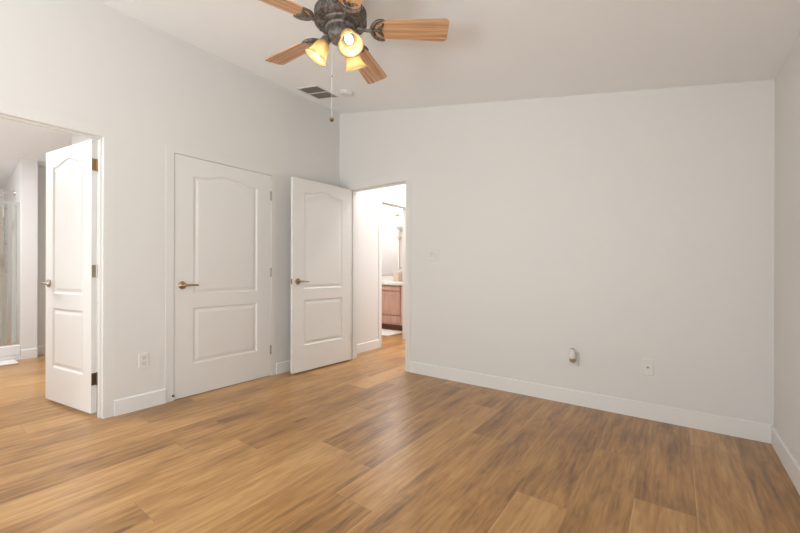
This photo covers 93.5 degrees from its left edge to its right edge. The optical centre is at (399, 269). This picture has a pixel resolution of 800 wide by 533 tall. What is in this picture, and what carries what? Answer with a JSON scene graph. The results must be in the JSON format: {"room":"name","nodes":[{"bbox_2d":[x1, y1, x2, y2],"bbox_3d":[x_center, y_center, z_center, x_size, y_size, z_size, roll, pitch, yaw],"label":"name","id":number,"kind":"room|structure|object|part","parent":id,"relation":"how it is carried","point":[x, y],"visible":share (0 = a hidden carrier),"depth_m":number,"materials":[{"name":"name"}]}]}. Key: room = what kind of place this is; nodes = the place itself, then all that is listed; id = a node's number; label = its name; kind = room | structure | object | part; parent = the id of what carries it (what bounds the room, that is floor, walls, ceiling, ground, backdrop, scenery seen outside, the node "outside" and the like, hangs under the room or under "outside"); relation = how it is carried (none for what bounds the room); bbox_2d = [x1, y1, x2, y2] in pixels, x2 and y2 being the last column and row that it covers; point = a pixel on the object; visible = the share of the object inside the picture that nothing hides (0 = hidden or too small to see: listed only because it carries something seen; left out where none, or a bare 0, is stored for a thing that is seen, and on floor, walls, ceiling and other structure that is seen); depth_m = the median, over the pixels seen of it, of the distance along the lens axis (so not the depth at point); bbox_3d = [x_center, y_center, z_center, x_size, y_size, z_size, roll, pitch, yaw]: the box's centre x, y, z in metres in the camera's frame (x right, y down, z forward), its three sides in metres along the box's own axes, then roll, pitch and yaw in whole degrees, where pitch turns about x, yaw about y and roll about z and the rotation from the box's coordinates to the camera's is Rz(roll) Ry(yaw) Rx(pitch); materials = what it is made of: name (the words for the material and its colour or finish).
{"room":"empty bedroom","nodes":[
{"label":"empty bedroom","id":0,"kind":"room"},
{"bbox_2d":[0,157,45,354],"bbox_3d":[-5.294,-0.157,4.816,2.581,2.450,1.024,0,0,-16],"label":"wall","id":1,"kind":"structure","parent":0,"point":[28,179],"depth_m":4.59,"materials":[{"name":"white paint"}]},
{"bbox_2d":[0,205,13,343],"bbox_3d":[-5.360,0.107,4.360,1.100,1.920,1.205,0,0,36],"label":"shower tile","id":2,"kind":"structure","parent":1,"relation":"attached to","point":[3,276],"depth_m":5.03,"materials":[{"name":"beige tile"}]},
{"bbox_2d":[2,204,11,272],"bbox_3d":[-5.040,-0.417,4.765,0.164,0.920,0.155,0,0,36],"label":"shower","id":3,"kind":"object","parent":2,"relation":"attached to","point":[3,205],"visible":0.62,"depth_m":4.81,"materials":[{"name":"silver metal"}]},
{"bbox_2d":[0,191,15,197],"bbox_3d":[-4.898,-0.919,4.655,0.209,0.149,0.109,0,0,-41],"label":"shower","id":4,"kind":"object","parent":1,"relation":"attached to","point":[14,192],"visible":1,"depth_m":4.65,"materials":[{"name":"silver metal"}]},
{"bbox_2d":[21,348,37,359],"bbox_3d":[-4.486,1.012,4.555,0.014,0.116,0.145,0,0,36],"label":"baseboard","id":5,"kind":"structure","parent":1,"relation":"attached to","point":[33,352],"depth_m":4.55,"materials":[{"name":"white paint"}]},
{"bbox_2d":[37,345,44,354],"bbox_3d":[-4.340,1.012,5.033,0.014,0.116,0.800,0,0,36],"label":"baseboard","id":6,"kind":"structure","parent":1,"relation":"attached to","point":[41,349],"depth_m":4.76,"materials":[{"name":"white paint"}]},
{"bbox_2d":[72,134,97,349],"bbox_3d":[-3.112,-0.441,4.261,3.142,3.030,0.800,0,0,36],"label":"wall","id":7,"kind":"structure","parent":0,"point":[76,139],"depth_m":3.61,"materials":[{"name":"white paint"}]},
{"bbox_2d":[0,0,405,399],"bbox_3d":[-1.713,-0.437,3.411,0.120,3.030,9.720,0,0,36],"label":"wall","id":8,"kind":"structure","parent":0,"point":[92,62],"depth_m":2.98,"materials":[{"name":"white paint"}]},
{"bbox_2d":[0,101,114,418],"bbox_3d":[-2.425,0.022,2.438,0.122,2.107,0.924,0,0,36],"label":"door frame","id":9,"kind":"structure","parent":8,"relation":"attached to","point":[109,187],"depth_m":2.74,"materials":[{"name":"white paint"}]},
{"bbox_2d":[40,139,97,413],"bbox_3d":[-2.578,0.047,2.941,0.748,2.012,0.147,0,0,27],"label":"door","id":10,"kind":"structure","parent":8,"relation":"in","point":[71,372],"depth_m":2.89,"materials":[{"name":"white paint"}]},
{"bbox_3d":[-2.831,0.107,3.020,0.149,0.066,0.056,0,0,27],"label":"lever handle","id":11,"kind":"part","parent":10,"relation":"part of","materials":[{"name":"silver metal"}]},
{"bbox_2d":[114,389,165,415],"bbox_3d":[-2.000,1.019,2.911,0.014,0.116,0.344,0,0,36],"label":"baseboard","id":12,"kind":"structure","parent":8,"relation":"attached to","point":[154,398],"depth_m":2.90,"materials":[{"name":"white paint"}]},
{"bbox_2d":[138,352,148,368],"bbox_3d":[-1.991,0.703,2.926,0.009,0.118,0.072,0,0,36],"label":"wall outlet","id":13,"kind":"object","parent":8,"relation":"attached to","point":[143,358],"visible":1,"depth_m":2.92,"materials":[{"name":"white plastic"}]},
{"bbox_2d":[165,143,276,402],"bbox_3d":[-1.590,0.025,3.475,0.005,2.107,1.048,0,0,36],"label":"door frame","id":14,"kind":"structure","parent":8,"relation":"attached to","point":[171,149],"depth_m":3.10,"materials":[{"name":"white paint"}]},
{"bbox_2d":[174,153,271,399],"bbox_3d":[-1.585,0.056,3.471,0.091,2.035,0.934,0,0,36],"label":"door","id":15,"kind":"structure","parent":8,"relation":"in","point":[223,270],"depth_m":3.42,"materials":[{"name":"white paint"}]},
{"bbox_3d":[-1.780,0.127,3.175,0.056,0.066,0.149,0,0,36],"label":"lever handle","id":16,"kind":"part","parent":15,"relation":"part of","materials":[{"name":"gold metal"}]},
{"bbox_2d":[276,360,289,373],"bbox_3d":[-1.013,1.022,4.260,0.014,0.116,0.905,0,0,36],"label":"baseboard","id":17,"kind":"structure","parent":8,"relation":"attached to","point":[284,366],"depth_m":3.96,"materials":[{"name":"white paint"}]},
{"bbox_2d":[357,339,378,352],"bbox_3d":[-0.485,1.023,4.981,0.014,0.116,0.642,0,0,36],"label":"baseboard","id":18,"kind":"structure","parent":8,"relation":"attached to","point":[362,347],"depth_m":5.04,"materials":[{"name":"white paint"}]},
{"bbox_2d":[378,196,405,347],"bbox_3d":[-0.106,0.029,5.603,0.127,2.107,0.806,0,0,36],"label":"door frame","id":19,"kind":"structure","parent":8,"relation":"attached to","point":[381,199],"depth_m":5.42,"materials":[{"name":"white paint"}]},
{"bbox_2d":[382,204,402,280],"bbox_3d":[-0.001,-0.432,7.412,1.842,3.030,0.120,0,0,36],"label":"wall","id":20,"kind":"structure","parent":0,"point":[388,218],"depth_m":7.45,"materials":[{"name":"white paint"}]},
{"bbox_2d":[382,225,397,275],"bbox_3d":[-0.294,-0.388,7.546,0.620,1.000,0.009,0,0,36],"label":"vanity mirror","id":21,"kind":"object","parent":20,"relation":"attached to","point":[389,232],"visible":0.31,"depth_m":7.48,"materials":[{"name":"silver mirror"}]},
{"bbox_2d":[392,208,402,216],"bbox_3d":[-0.028,-1.113,7.255,0.280,0.130,0.168,0,0,36],"label":"vanity light","id":22,"kind":"object","parent":20,"relation":"attached to","point":[399,212],"visible":0.74,"depth_m":7.25,"materials":[{"name":"white glass"}]},
{"bbox_2d":[394,223,402,269],"bbox_3d":[-0.028,-0.453,7.249,0.170,0.910,0.175,0,0,36],"label":"wall sconce","id":23,"kind":"object","parent":20,"relation":"attached to","point":[398,226],"visible":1,"depth_m":7.24,"materials":[{"name":"silver metal"}]},
{"bbox_3d":[0.005,-0.408,7.295,0.021,0.820,0.061,0,0,36],"label":"rail","id":24,"kind":"part","parent":23,"relation":"part of","materials":[{"name":"silver metal"}]},
{"bbox_2d":[0,328,799,532],"bbox_3d":[-1.792,1.117,3.465,8.220,0.080,9.720,0,0,36],"label":"floor","id":25,"kind":"structure","parent":0,"point":[366,443],"depth_m":2.08,"materials":[{"name":"brown wood"}]},
{"bbox_2d":[0,359,18,365],"bbox_3d":[-4.623,1.060,4.125,0.260,0.018,0.600,0,0,36],"label":"bath mat","id":26,"kind":"object","parent":25,"relation":"on","point":[6,362],"visible":1,"depth_m":4.28,"materials":[{"name":"white fabric"}]},
{"bbox_2d":[0,200,20,360],"bbox_3d":[-5.337,0.125,4.348,1.120,1.885,1.194,0,0,36],"label":"shower enclosure","id":27,"kind":"object","parent":25,"relation":"on","point":[9,351],"visible":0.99,"depth_m":4.46,"materials":[{"name":"white plastic"}]},
{"bbox_2d":[382,329,401,335],"bbox_3d":[-0.331,1.073,6.511,0.680,0.018,0.480,0,0,36],"label":"rug","id":28,"kind":"object","parent":25,"relation":"on","point":[385,332],"visible":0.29,"depth_m":6.41,"materials":[{"name":"white fabric"}]},
{"bbox_2d":[382,285,402,330],"bbox_3d":[-0.072,0.680,7.036,1.475,0.805,0.547,0,0,36],"label":"vanity cabinet","id":29,"kind":"object","parent":25,"relation":"on","point":[392,295],"visible":0.32,"depth_m":6.76,"materials":[{"name":"brown wood"}]},
{"bbox_3d":[-0.199,0.889,6.809,0.500,0.125,0.021,0,0,36],"label":"drawer","id":30,"kind":"part","parent":29,"relation":"part of","materials":[{"name":"brown wood"}]},
{"bbox_3d":[-0.197,0.329,6.809,0.500,0.075,0.021,0,0,36],"label":"drawer","id":31,"kind":"part","parent":29,"relation":"part of","materials":[{"name":"brown wood"}]},
{"bbox_3d":[-0.200,0.597,6.807,0.500,0.410,0.026,0,0,36],"label":"cabinet door","id":32,"kind":"part","parent":29,"relation":"part of","materials":[{"name":"brown wood"}]},
{"bbox_2d":[382,281,402,285],"bbox_3d":[-0.074,0.245,7.028,1.480,0.055,0.575,0,0,36],"label":"countertop","id":33,"kind":"structure","parent":29,"relation":"on","point":[383,282],"depth_m":6.76,"materials":[{"name":"white stone"}]},
{"bbox_2d":[394,272,401,280],"bbox_3d":[-0.041,0.127,7.217,0.120,0.182,0.120,0,0,36],"label":"tissue box","id":34,"kind":"object","parent":33,"relation":"on","point":[397,275],"visible":0.87,"depth_m":7.17,"materials":[{"name":"beige"}]},
{"bbox_3d":[0.176,0.598,6.532,0.390,0.410,0.026,0,0,36],"label":"cabinet door","id":35,"kind":"part","parent":29,"relation":"part of","materials":[{"name":"brown wood"}]},
{"bbox_2d":[0,0,799,187],"bbox_3d":[-1.784,-1.558,3.465,8.220,0.953,9.720,0,0,36],"label":"ceiling","id":36,"kind":"structure","parent":0,"point":[492,50],"depth_m":2.54,"materials":[{"name":"white paint"}]},
{"bbox_2d":[296,85,338,99],"bbox_3d":[-0.860,-1.860,3.949,0.320,0.067,0.308,0,0,36],"label":"ceiling vent","id":37,"kind":"object","parent":36,"relation":"in","point":[315,91],"visible":1,"depth_m":3.94,"materials":[{"name":"white metal"}]},
{"bbox_2d":[339,89,353,96],"bbox_3d":[-0.539,-1.784,3.796,0.143,0.053,0.143,0,0,-9],"label":"smoke detector","id":38,"kind":"object","parent":36,"relation":"attached to","point":[344,92],"visible":1,"depth_m":3.76,"materials":[{"name":"white plastic"}]},
{"bbox_2d":[259,0,448,121],"bbox_3d":[-0.364,-1.210,2.126,1.130,0.762,1.179,0,0,36],"label":"ceiling fan","id":39,"kind":"object","parent":36,"relation":"hanging from","point":[342,23],"visible":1,"depth_m":2.08,"materials":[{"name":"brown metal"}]},
{"bbox_3d":[-0.646,-1.349,1.869,0.417,0.006,0.148,0,13,-37],"label":"fan blade","id":40,"kind":"part","parent":39,"relation":"part of","materials":[{"name":"brown wood"}]},
{"bbox_3d":[-0.655,-1.349,2.332,0.417,0.006,0.148,0,13,35],"label":"fan blade","id":41,"kind":"part","parent":39,"relation":"part of","materials":[{"name":"brown wood"}]},
{"bbox_3d":[-0.471,-1.220,2.105,0.132,0.136,0.130,0,0,42],"label":"lamp shade","id":42,"kind":"part","parent":39,"relation":"part of","materials":[{"name":"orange glass"}]},
{"bbox_3d":[-0.413,-1.289,2.106,0.067,0.063,0.054,0,0,0],"label":"light arm","id":43,"kind":"part","parent":39,"relation":"part of","materials":[{"name":"grey metal"}]},
{"bbox_3d":[-0.274,-1.239,2.013,0.044,0.070,0.055,0,0,-32],"label":"light bulb","id":44,"kind":"part","parent":39,"relation":"part of","materials":[{"name":"beige glass"}]},
{"bbox_3d":[-0.204,-1.348,1.734,0.148,0.006,0.417,14,-4,-18],"label":"fan blade","id":45,"kind":"part","parent":39,"relation":"part of","materials":[{"name":"brown wood"}]},
{"bbox_3d":[-0.258,-1.219,1.989,0.130,0.136,0.132,0,0,10],"label":"lamp shade","id":46,"kind":"part","parent":39,"relation":"part of","materials":[{"name":"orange glass"}]},
{"bbox_3d":[-0.258,-1.219,2.223,0.130,0.136,0.132,0,0,-10],"label":"lamp shade","id":47,"kind":"part","parent":39,"relation":"part of","materials":[{"name":"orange glass"}]},
{"bbox_3d":[-0.217,-1.348,2.482,0.148,0.006,0.417,-13,-4,17],"label":"fan blade","id":48,"kind":"part","parent":39,"relation":"part of","materials":[{"name":"brown wood"}]},
{"bbox_3d":[0.061,-1.347,2.113,0.417,0.006,0.148,0,-13,-1],"label":"fan blade","id":49,"kind":"part","parent":39,"relation":"part of","materials":[{"name":"brown wood"}]},
{"bbox_2d":[339,80,774,424],"bbox_3d":[0.885,-0.430,3.509,3.958,3.030,0.120,0,0,36],"label":"wall","id":50,"kind":"structure","parent":0,"point":[620,230],"depth_m":2.95,"materials":[{"name":"white paint"}]},
{"bbox_2d":[290,176,350,373],"bbox_3d":[-0.854,0.053,4.183,0.147,2.022,0.834,0,0,39],"label":"door","id":51,"kind":"structure","parent":50,"relation":"in","point":[320,212],"depth_m":4.13,"materials":[{"name":"white paint"}]},
{"bbox_3d":[-1.011,0.119,3.918,0.056,0.066,0.149,0,0,39],"label":"lever handle","id":52,"kind":"part","parent":51,"relation":"part of","materials":[{"name":"gold metal"}]},
{"bbox_2d":[346,174,410,371],"bbox_3d":[-0.236,0.028,4.327,0.955,2.107,0.124,0,0,36],"label":"door frame","id":53,"kind":"structure","parent":50,"relation":"attached to","point":[407,177],"depth_m":4.26,"materials":[{"name":"white paint"}]},
{"bbox_2d":[428,249,437,260],"bbox_3d":[0.337,-0.151,3.829,0.118,0.118,0.011,0,0,36],"label":"light switch","id":54,"kind":"object","parent":50,"relation":"attached to","point":[433,253],"visible":1,"depth_m":3.83,"materials":[{"name":"white plastic"}]},
{"bbox_2d":[569,352,578,366],"bbox_3d":[1.407,0.718,3.045,0.072,0.118,0.009,0,0,36],"label":"wall outlet","id":55,"kind":"object","parent":50,"relation":"attached to","point":[576,363],"visible":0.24,"depth_m":3.03,"materials":[{"name":"white plastic"}]},
{"bbox_2d":[569,348,575,362],"bbox_3d":[1.383,0.682,3.014,0.052,0.107,0.080,0,0,36],"label":"air freshener","id":56,"kind":"object","parent":55,"relation":"attached to","point":[572,354],"visible":1,"depth_m":2.98,"materials":[{"name":"white plastic"}]},
{"bbox_2d":[410,361,771,443],"bbox_3d":[1.225,1.028,3.175,2.768,0.116,0.014,0,0,36],"label":"baseboard","id":57,"kind":"structure","parent":50,"relation":"attached to","point":[757,431],"depth_m":2.88,"materials":[{"name":"white paint"}]},
{"bbox_2d":[642,359,653,375],"bbox_3d":[1.807,0.711,2.747,0.076,0.118,0.018,0,0,36],"label":"plate","id":58,"kind":"object","parent":50,"relation":"attached to","point":[647,364],"visible":1,"depth_m":2.75,"materials":[{"name":"white plastic"}]},
{"bbox_2d":[774,32,799,464],"bbox_3d":[0.503,-0.073,-0.261,0.120,2.315,6.414,0,0,36],"label":"wall","id":59,"kind":"structure","parent":0,"point":[787,80],"depth_m":2.08,"materials":[{"name":"white paint"}]},
{"bbox_2d":[771,425,799,494],"bbox_3d":[1.250,1.028,0.876,0.014,0.116,3.694,0,0,36],"label":"baseboard","id":60,"kind":"structure","parent":59,"relation":"attached to","point":[786,457],"depth_m":2.03,"materials":[{"name":"white paint"}]}
]}

